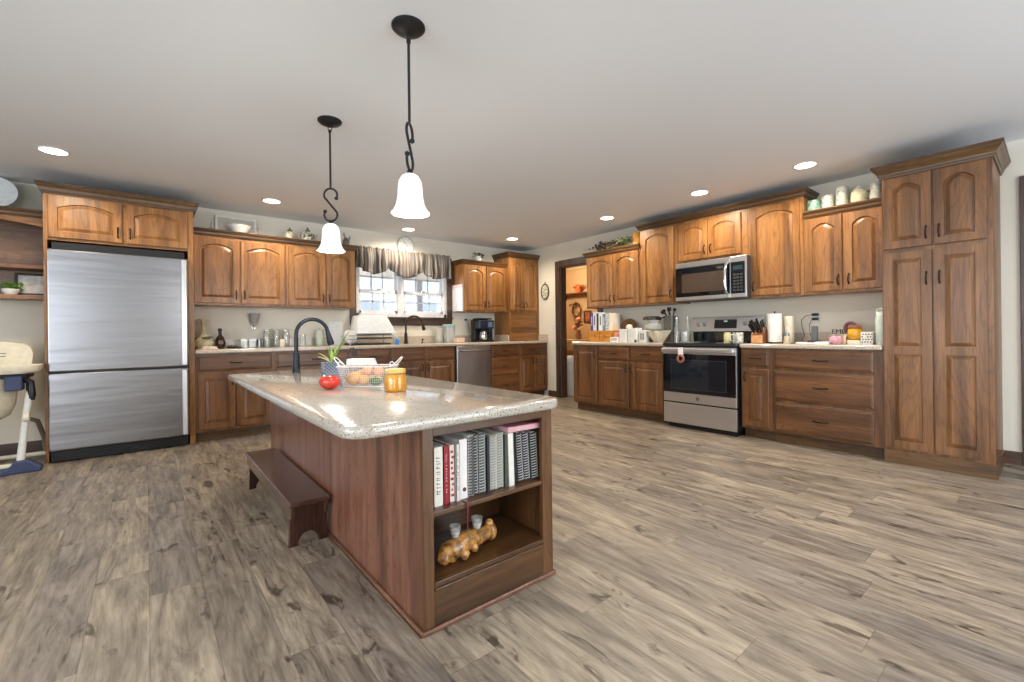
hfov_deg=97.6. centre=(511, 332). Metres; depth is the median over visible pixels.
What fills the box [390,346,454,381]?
base cabinet
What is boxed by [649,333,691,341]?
backsplash
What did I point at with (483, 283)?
upper cabinet
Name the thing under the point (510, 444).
book
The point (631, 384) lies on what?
base cabinet
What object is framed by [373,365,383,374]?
apple
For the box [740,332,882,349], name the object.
countertop
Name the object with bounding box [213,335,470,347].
backsplash
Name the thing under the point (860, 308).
wall
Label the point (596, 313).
cookbook
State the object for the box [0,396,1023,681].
floor
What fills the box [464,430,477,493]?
book
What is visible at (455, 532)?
glass
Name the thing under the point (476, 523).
glass
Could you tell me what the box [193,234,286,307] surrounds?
upper cabinet
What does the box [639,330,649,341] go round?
canister
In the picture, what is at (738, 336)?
mug
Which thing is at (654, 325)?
dish stack
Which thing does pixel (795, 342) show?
tray
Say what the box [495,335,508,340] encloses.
backsplash
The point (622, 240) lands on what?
ivy garland
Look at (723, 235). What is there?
upper cabinet
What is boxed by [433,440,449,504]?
book
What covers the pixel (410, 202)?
pendant light
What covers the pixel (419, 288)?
porch roof
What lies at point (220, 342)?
bottle
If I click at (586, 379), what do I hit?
base cabinet
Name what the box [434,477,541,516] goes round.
shelf
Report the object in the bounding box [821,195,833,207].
cup
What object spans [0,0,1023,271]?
ceiling
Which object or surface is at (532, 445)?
book
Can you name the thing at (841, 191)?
cup
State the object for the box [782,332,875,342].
backsplash
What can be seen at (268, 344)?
countertop
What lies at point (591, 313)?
cookbook
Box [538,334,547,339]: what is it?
backsplash
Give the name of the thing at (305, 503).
bench
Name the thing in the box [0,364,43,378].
tray
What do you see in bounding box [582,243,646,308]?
upper cabinet
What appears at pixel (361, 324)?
tub
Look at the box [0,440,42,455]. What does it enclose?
baseboard
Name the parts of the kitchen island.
panel, shoe molding, rail, panel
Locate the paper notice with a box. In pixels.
[452,284,462,311]
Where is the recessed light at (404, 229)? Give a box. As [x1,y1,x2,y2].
[402,228,414,230]
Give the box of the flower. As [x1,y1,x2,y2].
[843,321,856,339]
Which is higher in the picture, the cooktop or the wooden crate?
the wooden crate
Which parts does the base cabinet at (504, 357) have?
drawer, drawer, drawer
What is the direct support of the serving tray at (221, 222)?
on the crown molding at (196, 230)
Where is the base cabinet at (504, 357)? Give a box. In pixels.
[490,344,518,391]
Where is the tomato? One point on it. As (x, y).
(330, 381)
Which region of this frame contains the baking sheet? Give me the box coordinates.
[356,333,391,334]
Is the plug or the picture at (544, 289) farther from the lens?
the picture at (544, 289)
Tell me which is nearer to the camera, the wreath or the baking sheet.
the baking sheet
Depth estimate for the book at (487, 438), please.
1.78 m
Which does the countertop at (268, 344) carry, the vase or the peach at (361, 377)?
the vase
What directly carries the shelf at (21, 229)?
attached to the wall at (20, 321)
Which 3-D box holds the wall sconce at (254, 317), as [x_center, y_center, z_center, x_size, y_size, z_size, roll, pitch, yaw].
[-2.978,-0.129,5.174,0.116,0.189,0.120,-1,0,-39]
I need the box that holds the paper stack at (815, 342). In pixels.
[814,342,830,343]
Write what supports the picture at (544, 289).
attached to the wall at (860, 308)
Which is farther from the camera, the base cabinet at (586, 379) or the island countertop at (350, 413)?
the base cabinet at (586, 379)
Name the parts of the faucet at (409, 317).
spout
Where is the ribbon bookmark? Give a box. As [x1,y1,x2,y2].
[462,500,468,529]
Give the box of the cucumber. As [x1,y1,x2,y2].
[369,376,381,385]
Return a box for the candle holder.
[436,518,496,565]
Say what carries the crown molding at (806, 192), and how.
attached to the upper cabinet at (723, 235)
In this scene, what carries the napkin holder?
on the island countertop at (350, 413)
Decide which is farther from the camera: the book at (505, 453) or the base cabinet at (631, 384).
the base cabinet at (631, 384)
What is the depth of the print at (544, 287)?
7.41 m
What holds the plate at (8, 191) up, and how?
on the shelf at (21, 229)
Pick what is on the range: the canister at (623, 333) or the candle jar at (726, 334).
the candle jar at (726, 334)
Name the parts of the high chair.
seat, backrest, leg, height knob, leg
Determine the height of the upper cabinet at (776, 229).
0.930 m
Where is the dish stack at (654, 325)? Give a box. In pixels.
[644,320,663,341]
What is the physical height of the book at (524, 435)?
0.210 m
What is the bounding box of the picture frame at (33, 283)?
[14,273,43,294]
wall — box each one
[0,181,522,444]
[523,139,1023,451]
[566,268,596,355]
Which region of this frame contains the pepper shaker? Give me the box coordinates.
[783,332,790,343]
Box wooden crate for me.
[588,330,618,341]
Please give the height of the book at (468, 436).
0.240 m
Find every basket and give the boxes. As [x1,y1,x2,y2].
[334,356,402,386]
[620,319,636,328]
[632,232,639,243]
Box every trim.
[349,250,452,325]
[555,256,602,397]
[1019,176,1023,465]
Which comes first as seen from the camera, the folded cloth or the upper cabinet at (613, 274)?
the folded cloth
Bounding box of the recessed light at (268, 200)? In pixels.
[262,198,280,203]
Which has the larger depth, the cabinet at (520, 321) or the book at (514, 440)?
the cabinet at (520, 321)
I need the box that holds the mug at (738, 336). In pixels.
[730,332,742,342]
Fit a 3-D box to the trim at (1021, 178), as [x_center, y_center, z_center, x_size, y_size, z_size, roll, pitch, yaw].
[4.226,-0.094,2.998,0.140,2.183,1.080,-1,0,-39]
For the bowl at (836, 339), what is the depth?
3.88 m
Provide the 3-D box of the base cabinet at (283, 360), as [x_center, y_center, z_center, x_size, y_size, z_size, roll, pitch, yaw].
[-2.385,0.638,5.310,0.880,0.873,0.643,-1,0,-39]
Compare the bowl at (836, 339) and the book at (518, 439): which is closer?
the book at (518, 439)
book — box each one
[433,436,459,501]
[433,437,454,502]
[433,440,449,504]
[433,443,443,507]
[438,433,467,499]
[452,431,473,496]
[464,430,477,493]
[468,429,485,493]
[476,428,502,487]
[484,427,514,486]
[485,432,496,489]
[485,435,489,492]
[503,434,507,486]
[513,431,523,481]
[513,433,517,482]
[519,430,529,480]
[525,429,537,478]
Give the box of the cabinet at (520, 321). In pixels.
[492,251,539,340]
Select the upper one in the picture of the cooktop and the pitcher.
the pitcher
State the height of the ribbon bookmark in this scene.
0.101 m
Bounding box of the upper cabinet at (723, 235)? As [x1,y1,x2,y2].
[677,208,747,263]
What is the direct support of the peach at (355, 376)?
in the wire basket at (343, 366)
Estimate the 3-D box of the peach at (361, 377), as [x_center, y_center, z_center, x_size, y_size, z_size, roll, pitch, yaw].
[-0.803,0.254,2.433,0.062,0.064,0.062,-1,0,5]
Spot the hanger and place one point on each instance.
(680, 350)
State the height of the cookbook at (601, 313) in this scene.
0.245 m
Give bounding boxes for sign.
[831,329,847,343]
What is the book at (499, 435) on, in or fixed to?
on the kitchen island
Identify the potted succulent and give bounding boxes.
[0,282,23,294]
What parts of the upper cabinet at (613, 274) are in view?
door, crown, door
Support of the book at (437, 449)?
on the kitchen island
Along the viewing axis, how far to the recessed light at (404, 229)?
6.04 m
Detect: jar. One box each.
[280,339,284,346]
[285,228,293,237]
[384,368,406,391]
[724,332,730,342]
[843,325,862,343]
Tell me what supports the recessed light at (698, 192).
in the ceiling
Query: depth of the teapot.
5.38 m
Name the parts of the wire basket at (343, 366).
handle, handle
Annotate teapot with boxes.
[298,227,317,239]
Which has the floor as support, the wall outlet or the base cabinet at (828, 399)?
the base cabinet at (828, 399)
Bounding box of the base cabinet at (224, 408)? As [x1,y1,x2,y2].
[195,352,273,441]
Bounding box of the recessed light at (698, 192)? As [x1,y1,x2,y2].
[690,190,708,195]
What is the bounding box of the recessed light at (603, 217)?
[600,216,614,219]
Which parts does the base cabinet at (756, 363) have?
drawer, door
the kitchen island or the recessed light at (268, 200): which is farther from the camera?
the recessed light at (268, 200)
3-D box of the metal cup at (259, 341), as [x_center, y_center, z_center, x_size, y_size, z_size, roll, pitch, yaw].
[-2.878,0.121,5.098,0.056,0.090,0.056,-1,0,-39]
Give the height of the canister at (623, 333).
0.162 m
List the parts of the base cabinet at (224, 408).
door, drawer, door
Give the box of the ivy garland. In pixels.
[588,236,633,250]
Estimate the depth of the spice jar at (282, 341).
5.19 m
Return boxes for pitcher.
[866,182,880,198]
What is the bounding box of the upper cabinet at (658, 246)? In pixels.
[640,224,690,305]
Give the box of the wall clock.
[397,236,413,251]
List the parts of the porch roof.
porch post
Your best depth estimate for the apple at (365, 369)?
2.44 m
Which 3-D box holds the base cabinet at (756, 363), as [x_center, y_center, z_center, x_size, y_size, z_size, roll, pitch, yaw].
[2.548,0.581,4.452,0.667,0.873,0.275,-1,0,-39]
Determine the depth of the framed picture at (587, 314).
9.92 m
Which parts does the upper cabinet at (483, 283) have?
door, crown, door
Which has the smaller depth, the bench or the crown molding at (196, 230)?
the bench
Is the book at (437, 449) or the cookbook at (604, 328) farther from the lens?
the cookbook at (604, 328)
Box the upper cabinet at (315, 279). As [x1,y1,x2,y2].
[283,244,355,309]
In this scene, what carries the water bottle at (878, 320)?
on the countertop at (823, 336)
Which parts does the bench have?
leg, seat, leg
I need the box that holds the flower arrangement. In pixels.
[572,317,584,338]
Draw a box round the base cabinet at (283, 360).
[274,349,354,370]
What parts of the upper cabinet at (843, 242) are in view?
door, crown, door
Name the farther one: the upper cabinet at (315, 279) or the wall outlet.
the upper cabinet at (315, 279)
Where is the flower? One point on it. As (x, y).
(846, 324)
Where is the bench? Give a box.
[245,448,329,547]
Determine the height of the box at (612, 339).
0.062 m
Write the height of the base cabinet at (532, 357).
0.873 m
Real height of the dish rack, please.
0.125 m
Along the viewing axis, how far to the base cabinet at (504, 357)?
6.80 m
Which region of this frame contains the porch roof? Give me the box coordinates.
[359,267,437,310]
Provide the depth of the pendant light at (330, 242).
2.93 m
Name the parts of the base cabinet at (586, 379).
door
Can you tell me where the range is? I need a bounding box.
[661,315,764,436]
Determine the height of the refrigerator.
1.848 m
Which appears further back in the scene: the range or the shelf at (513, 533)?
the range
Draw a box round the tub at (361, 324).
[350,315,396,333]
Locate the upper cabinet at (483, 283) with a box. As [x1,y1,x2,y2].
[451,259,507,312]
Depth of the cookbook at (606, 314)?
5.97 m
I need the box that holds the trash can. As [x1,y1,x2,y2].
[567,356,573,396]
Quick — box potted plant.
[318,332,348,383]
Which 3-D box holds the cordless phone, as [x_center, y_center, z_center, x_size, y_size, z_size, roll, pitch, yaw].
[2.797,0.018,4.141,0.090,0.165,0.100,-1,0,-39]
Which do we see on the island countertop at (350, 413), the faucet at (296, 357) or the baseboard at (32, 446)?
the faucet at (296, 357)
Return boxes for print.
[542,285,547,298]
[585,312,589,320]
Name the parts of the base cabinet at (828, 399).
drawer, drawer, drawer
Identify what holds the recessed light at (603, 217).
in the ceiling
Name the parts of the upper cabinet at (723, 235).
door, door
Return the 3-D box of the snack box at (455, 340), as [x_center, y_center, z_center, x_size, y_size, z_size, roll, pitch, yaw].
[-0.781,0.111,6.590,0.146,0.062,0.106,-1,0,-39]
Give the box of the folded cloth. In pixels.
[200,346,217,349]
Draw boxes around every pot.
[1,288,19,294]
[474,256,481,260]
[572,284,583,292]
[850,186,869,201]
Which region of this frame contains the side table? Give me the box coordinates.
[567,339,587,350]
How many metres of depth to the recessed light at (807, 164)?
3.85 m
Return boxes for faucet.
[292,317,333,372]
[404,315,424,343]
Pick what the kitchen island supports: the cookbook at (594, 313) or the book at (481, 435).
the book at (481, 435)
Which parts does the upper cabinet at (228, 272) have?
door, door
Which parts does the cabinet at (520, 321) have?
panel, crown, door, rail, door, panel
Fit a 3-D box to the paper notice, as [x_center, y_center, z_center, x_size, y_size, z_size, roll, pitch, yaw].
[-0.830,-0.528,6.801,0.002,0.400,0.280,-1,0,-39]
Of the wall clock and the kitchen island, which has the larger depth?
the wall clock
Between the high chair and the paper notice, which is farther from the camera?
the paper notice
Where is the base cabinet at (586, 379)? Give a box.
[573,345,602,411]
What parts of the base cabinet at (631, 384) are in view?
drawer, door, drawer, door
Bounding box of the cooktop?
[668,342,750,345]
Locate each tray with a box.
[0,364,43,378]
[212,215,258,233]
[344,343,390,344]
[357,337,391,338]
[795,342,814,343]
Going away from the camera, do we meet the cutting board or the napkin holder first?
the napkin holder
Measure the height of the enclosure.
2.350 m
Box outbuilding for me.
[360,278,439,311]
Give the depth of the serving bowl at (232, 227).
4.89 m
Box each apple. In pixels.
[362,365,372,374]
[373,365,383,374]
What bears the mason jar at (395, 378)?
on the island countertop at (350, 413)
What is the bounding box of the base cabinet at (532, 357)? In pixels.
[518,343,547,394]
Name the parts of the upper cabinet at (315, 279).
door, door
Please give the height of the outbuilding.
5.600 m
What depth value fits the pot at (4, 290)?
3.84 m
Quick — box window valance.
[357,245,451,279]
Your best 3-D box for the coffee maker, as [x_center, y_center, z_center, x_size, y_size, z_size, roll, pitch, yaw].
[-0.443,-0.043,6.955,0.310,0.362,0.243,-1,0,-39]
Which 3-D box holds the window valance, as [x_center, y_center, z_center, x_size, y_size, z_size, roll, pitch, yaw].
[-1.502,-0.970,6.374,1.444,0.398,0.137,-1,0,-39]
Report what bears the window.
in the wall at (20, 321)
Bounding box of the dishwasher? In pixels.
[454,345,490,386]
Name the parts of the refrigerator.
door, freezer drawer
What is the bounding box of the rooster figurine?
[342,232,350,244]
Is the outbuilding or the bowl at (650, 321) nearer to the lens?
the bowl at (650, 321)
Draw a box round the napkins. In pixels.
[346,358,376,365]
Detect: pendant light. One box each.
[317,115,344,252]
[391,15,429,217]
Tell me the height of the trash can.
0.661 m
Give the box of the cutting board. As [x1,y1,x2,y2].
[328,322,342,344]
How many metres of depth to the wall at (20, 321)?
5.28 m
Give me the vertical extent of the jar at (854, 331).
0.166 m
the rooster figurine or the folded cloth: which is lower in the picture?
the folded cloth
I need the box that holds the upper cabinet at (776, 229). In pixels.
[748,196,811,298]
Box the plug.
[801,313,818,340]
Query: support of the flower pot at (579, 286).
on the wall shelf at (585, 293)
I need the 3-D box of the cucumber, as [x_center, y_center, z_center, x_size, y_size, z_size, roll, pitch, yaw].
[-0.739,0.260,2.424,0.072,0.051,0.048,-1,0,5]
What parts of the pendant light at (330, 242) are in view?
rod, lamp shade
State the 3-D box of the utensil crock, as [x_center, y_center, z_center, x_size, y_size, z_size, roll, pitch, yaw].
[1.901,-0.101,5.466,0.110,0.422,0.213,-1,0,-39]
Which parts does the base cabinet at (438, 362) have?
false drawer, door, false drawer, door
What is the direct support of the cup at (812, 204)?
on the upper cabinet at (843, 242)
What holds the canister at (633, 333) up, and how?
on the countertop at (681, 337)
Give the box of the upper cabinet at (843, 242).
[802,197,881,295]
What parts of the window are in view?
sash, sash, sash, sash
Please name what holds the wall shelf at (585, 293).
attached to the wall at (574, 277)
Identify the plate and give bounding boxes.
[0,177,17,205]
[344,330,353,342]
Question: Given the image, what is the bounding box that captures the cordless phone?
[807,326,821,341]
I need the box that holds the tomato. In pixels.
[319,374,340,388]
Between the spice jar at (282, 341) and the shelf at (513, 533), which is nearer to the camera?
the shelf at (513, 533)
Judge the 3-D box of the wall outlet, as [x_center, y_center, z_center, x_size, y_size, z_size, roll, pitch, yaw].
[3.001,-0.158,4.412,0.007,0.116,0.072,-1,0,-39]
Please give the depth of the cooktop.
4.65 m
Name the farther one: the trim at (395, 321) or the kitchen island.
the trim at (395, 321)
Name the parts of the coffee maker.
lid, panel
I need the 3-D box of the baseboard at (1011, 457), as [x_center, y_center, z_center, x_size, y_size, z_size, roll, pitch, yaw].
[2.227,0.971,5.370,0.015,0.100,5.140,-1,0,-39]
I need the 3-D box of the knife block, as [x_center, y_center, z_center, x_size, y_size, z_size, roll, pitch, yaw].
[2.459,-0.021,4.478,0.207,0.249,0.125,-1,0,-39]
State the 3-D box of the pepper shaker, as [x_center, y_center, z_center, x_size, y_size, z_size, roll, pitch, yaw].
[2.605,0.047,4.242,0.060,0.110,0.060,-1,0,-39]
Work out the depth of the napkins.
2.91 m
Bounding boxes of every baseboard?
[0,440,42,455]
[548,390,1022,465]
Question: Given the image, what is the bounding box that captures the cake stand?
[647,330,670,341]
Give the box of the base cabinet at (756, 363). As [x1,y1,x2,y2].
[741,348,775,440]
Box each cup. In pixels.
[256,339,261,346]
[807,199,820,210]
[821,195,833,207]
[836,186,847,204]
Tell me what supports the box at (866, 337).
on the countertop at (823, 336)
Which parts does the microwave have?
door, rail, rail, handle, control panel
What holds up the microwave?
attached to the upper cabinet at (723, 235)
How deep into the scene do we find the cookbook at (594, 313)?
6.14 m
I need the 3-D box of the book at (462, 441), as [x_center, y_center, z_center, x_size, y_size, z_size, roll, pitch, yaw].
[-0.249,0.521,1.788,0.038,0.228,0.203,-1,0,-39]
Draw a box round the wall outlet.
[812,311,820,322]
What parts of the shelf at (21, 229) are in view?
shelf, crown, shelf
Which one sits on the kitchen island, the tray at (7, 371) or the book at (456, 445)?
the book at (456, 445)
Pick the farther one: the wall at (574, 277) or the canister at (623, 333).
the wall at (574, 277)
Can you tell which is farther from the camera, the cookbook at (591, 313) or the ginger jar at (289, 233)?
the cookbook at (591, 313)
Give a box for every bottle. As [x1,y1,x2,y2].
[215,328,225,348]
[875,308,882,344]
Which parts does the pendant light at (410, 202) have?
rod, lamp shade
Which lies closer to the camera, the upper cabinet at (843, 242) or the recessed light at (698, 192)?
the upper cabinet at (843, 242)
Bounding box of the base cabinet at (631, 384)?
[598,345,668,422]
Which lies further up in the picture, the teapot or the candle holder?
the teapot
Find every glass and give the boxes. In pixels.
[450,528,459,537]
[472,520,481,528]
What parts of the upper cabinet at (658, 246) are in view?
door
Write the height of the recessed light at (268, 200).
0.006 m
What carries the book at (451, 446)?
on the kitchen island
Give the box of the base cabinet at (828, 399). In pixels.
[771,348,884,458]
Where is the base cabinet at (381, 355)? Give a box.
[355,348,389,370]
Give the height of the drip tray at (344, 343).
0.014 m
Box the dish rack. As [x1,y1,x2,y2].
[341,335,393,345]
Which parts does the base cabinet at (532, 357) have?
door, drawer, door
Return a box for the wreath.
[569,301,580,316]
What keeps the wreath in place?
attached to the wall at (574, 277)
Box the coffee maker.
[471,318,494,341]
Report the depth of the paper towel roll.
4.37 m
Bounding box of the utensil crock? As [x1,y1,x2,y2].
[660,307,676,341]
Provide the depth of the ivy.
7.01 m
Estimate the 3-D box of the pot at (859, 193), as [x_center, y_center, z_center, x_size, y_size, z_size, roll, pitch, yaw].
[3.094,-1.227,3.988,0.130,0.175,0.130,-1,0,6]
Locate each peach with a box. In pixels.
[347,371,360,384]
[358,374,369,384]
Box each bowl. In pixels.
[227,224,250,232]
[648,320,658,323]
[829,334,842,343]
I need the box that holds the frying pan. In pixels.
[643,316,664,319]
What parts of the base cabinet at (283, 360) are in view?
door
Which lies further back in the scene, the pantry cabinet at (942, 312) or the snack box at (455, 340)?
the snack box at (455, 340)
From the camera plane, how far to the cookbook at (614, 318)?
5.94 m
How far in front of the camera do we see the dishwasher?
6.43 m
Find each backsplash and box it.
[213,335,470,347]
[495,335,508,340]
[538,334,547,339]
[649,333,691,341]
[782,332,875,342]
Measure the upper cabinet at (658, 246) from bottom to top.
0.930 m
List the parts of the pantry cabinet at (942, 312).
door, door, handle, handle, handle, crown, door, door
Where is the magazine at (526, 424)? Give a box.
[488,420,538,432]
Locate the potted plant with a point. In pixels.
(329, 367)
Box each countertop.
[195,334,547,353]
[228,368,557,439]
[571,333,691,345]
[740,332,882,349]
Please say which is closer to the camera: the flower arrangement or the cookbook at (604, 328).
the cookbook at (604, 328)
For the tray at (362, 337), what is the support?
on the dish rack
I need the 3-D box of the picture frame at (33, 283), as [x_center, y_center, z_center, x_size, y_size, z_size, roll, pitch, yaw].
[-4.272,-0.428,3.987,0.214,0.200,0.036,-1,0,-39]
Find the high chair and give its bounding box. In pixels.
[0,342,45,475]
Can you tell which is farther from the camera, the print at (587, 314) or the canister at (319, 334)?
the print at (587, 314)
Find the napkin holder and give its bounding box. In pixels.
[344,347,355,377]
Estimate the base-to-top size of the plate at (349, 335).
0.167 m
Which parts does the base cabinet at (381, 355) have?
drawer, door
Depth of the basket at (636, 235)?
5.76 m
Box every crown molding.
[193,227,359,250]
[635,187,819,230]
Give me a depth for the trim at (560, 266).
7.16 m
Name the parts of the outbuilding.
pane, pane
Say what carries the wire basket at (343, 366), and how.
on the island countertop at (350, 413)
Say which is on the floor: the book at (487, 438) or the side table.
the side table
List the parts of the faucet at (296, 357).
spout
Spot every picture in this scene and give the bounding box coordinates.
[541,282,548,299]
[584,310,590,321]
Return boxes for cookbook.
[591,313,592,330]
[593,312,600,330]
[596,313,598,330]
[599,312,604,330]
[602,314,605,330]
[605,313,613,330]
[609,313,619,330]
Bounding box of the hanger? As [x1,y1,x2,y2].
[676,348,684,362]
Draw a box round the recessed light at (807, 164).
[793,161,817,168]
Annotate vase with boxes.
[195,319,213,348]
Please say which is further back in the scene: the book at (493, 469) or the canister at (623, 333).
the canister at (623, 333)
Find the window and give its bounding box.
[356,255,445,317]
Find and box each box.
[453,338,464,342]
[610,337,618,341]
[861,332,874,343]
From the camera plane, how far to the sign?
3.98 m
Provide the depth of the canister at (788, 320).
4.37 m
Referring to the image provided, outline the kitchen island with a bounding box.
[271,402,555,638]
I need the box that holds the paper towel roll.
[767,311,782,342]
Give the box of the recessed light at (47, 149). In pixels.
[36,146,69,155]
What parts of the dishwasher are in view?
handle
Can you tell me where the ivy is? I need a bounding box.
[472,252,483,260]
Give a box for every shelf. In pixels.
[0,205,43,300]
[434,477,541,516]
[434,513,539,578]
[566,292,586,301]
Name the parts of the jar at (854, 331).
lid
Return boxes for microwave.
[676,255,751,302]
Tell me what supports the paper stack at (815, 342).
on the countertop at (823, 336)
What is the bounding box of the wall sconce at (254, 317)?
[248,313,259,329]
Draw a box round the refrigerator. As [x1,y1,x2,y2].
[47,242,189,461]
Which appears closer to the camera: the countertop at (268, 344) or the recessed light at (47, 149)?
the recessed light at (47, 149)
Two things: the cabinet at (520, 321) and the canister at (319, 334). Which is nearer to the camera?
the canister at (319, 334)
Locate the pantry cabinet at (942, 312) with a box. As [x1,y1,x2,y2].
[870,137,1010,479]
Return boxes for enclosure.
[34,180,198,463]
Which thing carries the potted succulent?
on the shelf at (21, 229)
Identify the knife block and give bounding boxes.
[748,318,767,342]
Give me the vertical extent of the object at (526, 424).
0.024 m
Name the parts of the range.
door handle, door glass, trim, oven door, storage drawer, vent panel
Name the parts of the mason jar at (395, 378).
lid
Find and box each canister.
[315,328,323,345]
[619,329,627,341]
[628,328,641,341]
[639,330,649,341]
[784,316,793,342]
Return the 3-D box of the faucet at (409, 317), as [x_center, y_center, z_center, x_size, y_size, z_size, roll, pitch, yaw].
[-1.384,-0.050,6.346,0.309,0.398,0.106,-1,0,-25]
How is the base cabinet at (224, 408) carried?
on the floor
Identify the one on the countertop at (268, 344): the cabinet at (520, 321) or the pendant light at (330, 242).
the cabinet at (520, 321)
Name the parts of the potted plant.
pot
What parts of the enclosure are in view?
panel, door, crown, door, panel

